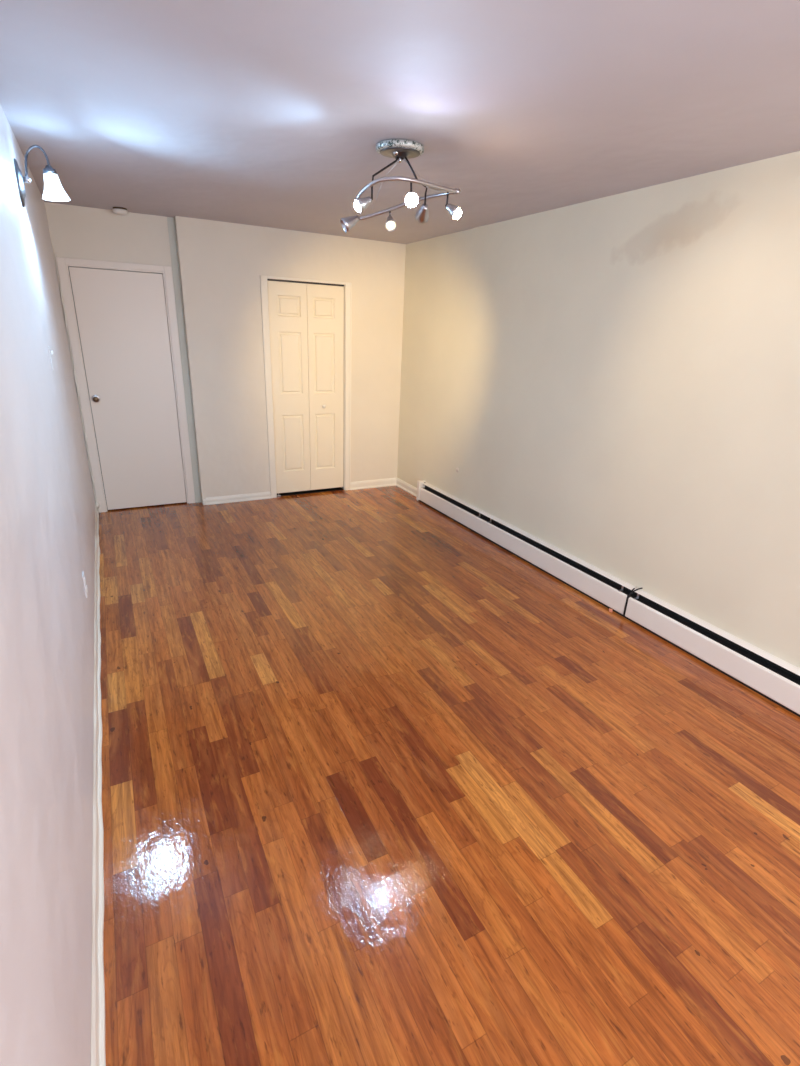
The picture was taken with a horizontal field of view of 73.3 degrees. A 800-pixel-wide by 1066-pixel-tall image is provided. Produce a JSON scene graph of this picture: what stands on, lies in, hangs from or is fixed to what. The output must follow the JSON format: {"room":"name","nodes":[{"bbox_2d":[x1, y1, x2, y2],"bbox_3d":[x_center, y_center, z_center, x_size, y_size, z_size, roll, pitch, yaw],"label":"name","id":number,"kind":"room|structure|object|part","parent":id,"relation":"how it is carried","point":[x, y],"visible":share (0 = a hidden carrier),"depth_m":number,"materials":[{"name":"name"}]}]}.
{"room":"empty living room","nodes":[
{"label":"empty living room","id":0,"kind":"room"},
{"bbox_2d":[0,104,94,1065],"bbox_3d":[-1.227,-0.225,1.688,0.140,2.459,6.964,-8,23,-27],"label":"wall","id":1,"kind":"structure","parent":0,"point":[47,501],"depth_m":1.38,"materials":[{"name":"paint"}]},
{"bbox_2d":[14,145,69,206],"bbox_3d":[-1.675,-1.647,2.492,0.120,0.275,0.248,15,24,30],"label":"wall sconce","id":2,"kind":"object","parent":1,"relation":"attached to","point":[53,189],"visible":1,"depth_m":2.51,"materials":[{"name":"white glass"}]},
{"bbox_3d":[-1.710,-1.578,2.428,0.022,0.190,0.104,-8,23,-27],"label":"plate","id":3,"kind":"part","parent":2,"relation":"part of","materials":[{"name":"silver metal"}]},
{"bbox_3d":[-1.694,-1.702,2.477,0.055,0.163,0.135,13,23,26],"label":"gooseneck arm","id":4,"kind":"part","parent":2,"relation":"part of","materials":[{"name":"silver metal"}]},
{"bbox_3d":[-1.640,-1.643,2.551,0.120,0.112,0.120,-8,23,-27],"label":"lamp shade","id":5,"kind":"part","parent":2,"relation":"part of","materials":[{"name":"white glass"}]},
{"bbox_2d":[48,346,53,370],"bbox_3d":[-1.752,-0.881,2.708,0.016,0.115,0.070,-8,23,-27],"label":"light switch","id":6,"kind":"object","parent":1,"relation":"attached to","point":[50,351],"visible":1,"depth_m":2.69,"materials":[{"name":"white plastic"}]},
{"bbox_2d":[82,571,87,596],"bbox_3d":[-1.587,0.259,2.711,0.009,0.115,0.070,-8,23,-27],"label":"wall outlet","id":7,"kind":"object","parent":1,"relation":"attached to","point":[83,575],"visible":1,"depth_m":2.69,"materials":[{"name":"white plastic"}]},
{"bbox_2d":[91,504,105,1065],"bbox_3d":[-1.205,0.866,2.143,0.025,0.100,6.672,-8,23,-27],"label":"baseboard","id":8,"kind":"structure","parent":1,"relation":"attached to","point":[98,1056],"depth_m":1.72,"materials":[{"name":"white paint"}]},
{"bbox_2d":[45,202,405,511],"bbox_3d":[-1.381,-1.540,5.155,3.032,2.459,0.215,-8,23,-27],"label":"wall","id":9,"kind":"structure","parent":0,"point":[221,264],"depth_m":4.96,"materials":[{"name":"paint"}]},
{"bbox_2d":[53,247,194,512],"bbox_3d":[-2.369,-1.264,4.742,0.858,2.159,0.158,-8,23,-27],"label":"trim","id":10,"kind":"structure","parent":9,"relation":"attached to","point":[63,263],"depth_m":4.60,"materials":[{"name":"white paint"}]},
{"bbox_2d":[68,267,185,509],"bbox_3d":[-2.346,-1.195,4.739,0.712,2.031,0.111,-8,23,-27],"label":"door","id":11,"kind":"structure","parent":9,"relation":"in","point":[121,316],"depth_m":4.69,"materials":[{"name":"white paint"}]},
{"bbox_2d":[167,217,200,502],"bbox_3d":[-1.938,-1.450,4.859,0.055,2.458,0.004,-8,23,-27],"label":"trim","id":12,"kind":"structure","parent":9,"relation":"attached to","point":[171,224],"depth_m":4.80,"materials":[{"name":"grey paint"}]},
{"bbox_2d":[203,478,395,504],"bbox_3d":[-0.976,-0.449,5.675,2.111,0.085,0.024,-8,23,-27],"label":"baseboard","id":13,"kind":"structure","parent":9,"relation":"attached to","point":[390,481],"depth_m":5.46,"materials":[{"name":"white paint"}]},
{"bbox_2d":[267,279,343,496],"bbox_3d":[-0.920,-1.391,5.392,0.749,2.050,0.122,-8,23,-27],"label":"door","id":14,"kind":"structure","parent":9,"relation":"in","point":[306,321],"depth_m":5.33,"materials":[{"name":"beige paint"}]},
{"bbox_2d":[260,275,351,497],"bbox_3d":[-0.924,-1.405,5.396,0.881,2.072,0.142,-8,23,-27],"label":"trim","id":15,"kind":"structure","parent":9,"relation":"attached to","point":[347,286],"depth_m":5.29,"materials":[{"name":"white paint"}]},
{"bbox_2d":[0,0,799,243],"bbox_3d":[0.050,-1.765,2.255,3.332,0.120,7.724,-8,23,-27],"label":"ceiling","id":16,"kind":"structure","parent":0,"point":[264,113],"depth_m":1.98,"materials":[{"name":"paint"}]},
{"bbox_2d":[112,207,127,214],"bbox_3d":[-2.163,-2.486,4.155,0.110,0.044,0.110,-8,23,-27],"label":"smoke detector","id":17,"kind":"object","parent":16,"relation":"attached to","point":[117,210],"visible":1,"depth_m":4.12,"materials":[{"name":"white plastic"}]},
{"bbox_2d":[340,139,461,232],"bbox_3d":[-0.035,-1.616,2.502,0.650,0.346,0.370,9,22,17],"label":"ceiling light fixture","id":18,"kind":"object","parent":16,"relation":"attached to","point":[398,149],"visible":1,"depth_m":2.47,"materials":[{"name":"grey metal"}]},
{"bbox_3d":[-0.180,-1.482,2.434,0.059,0.050,0.048,-8,23,-27],"label":"bulb","id":19,"kind":"part","parent":18,"relation":"part of","materials":[{"name":"white glass"}]},
{"bbox_3d":[-0.068,-1.636,2.466,0.016,0.215,0.175,21,28,40],"label":"suspension rod","id":20,"kind":"part","parent":18,"relation":"part of","materials":[{"name":"grey metal"}]},
{"bbox_3d":[-0.048,-1.547,2.693,0.045,0.043,0.043,-8,23,-27],"label":"bulb","id":21,"kind":"part","parent":18,"relation":"part of","materials":[{"name":"white glass"}]},
{"bbox_3d":[-0.001,-1.754,2.496,0.188,0.027,0.188,-8,23,-27],"label":"canopy plate","id":22,"kind":"part","parent":18,"relation":"part of","materials":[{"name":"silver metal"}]},
{"bbox_3d":[0.049,-1.459,2.356,0.047,0.048,0.055,-8,23,-27],"label":"bulb","id":23,"kind":"part","parent":18,"relation":"part of","materials":[{"name":"white glass"}]},
{"bbox_3d":[0.068,-1.645,2.490,0.131,0.206,0.070,6,21,10],"label":"suspension rod","id":24,"kind":"part","parent":18,"relation":"part of","materials":[{"name":"grey metal"}]},
{"bbox_3d":[0.263,-1.488,2.503,0.049,0.049,0.052,-8,23,-27],"label":"bulb","id":25,"kind":"part","parent":18,"relation":"part of","materials":[{"name":"white glass"}]},
{"bbox_2d":[99,486,799,1065],"bbox_3d":[-0.051,0.646,3.164,3.332,0.120,7.724,-8,23,-27],"label":"floor","id":26,"kind":"structure","parent":0,"point":[382,786],"depth_m":2.00,"materials":[{"name":"brown wood"}]},
{"bbox_2d":[397,151,799,667],"bbox_3d":[1.426,-0.752,3.377,0.140,2.459,7.624,-8,23,-27],"label":"wall","id":27,"kind":"structure","parent":0,"point":[613,380],"depth_m":3.21,"materials":[{"name":"paint"}]},
{"bbox_2d":[396,478,416,496],"bbox_3d":[0.097,-0.490,5.903,0.024,0.085,0.619,-8,23,-27],"label":"baseboard","id":28,"kind":"structure","parent":27,"relation":"attached to","point":[401,484],"depth_m":5.94,"materials":[{"name":"white paint"}]},
{"bbox_2d":[416,480,799,716],"bbox_3d":[1.504,0.462,3.333,0.082,0.225,5.580,-8,23,-27],"label":"baseboard heater","id":29,"kind":"object","parent":27,"relation":"attached to","point":[777,680],"visible":1,"depth_m":3.31,"materials":[{"name":"white metal"}]},
{"bbox_3d":[0.821,0.025,4.500,0.016,0.136,2.639,-8,23,-27],"label":"panel","id":30,"kind":"part","parent":29,"relation":"part of","materials":[{"name":"white metal"}]},
{"bbox_3d":[2.107,0.939,2.219,0.016,0.136,2.873,-8,23,-27],"label":"panel","id":31,"kind":"part","parent":29,"relation":"part of","materials":[{"name":"white metal"}]}
]}

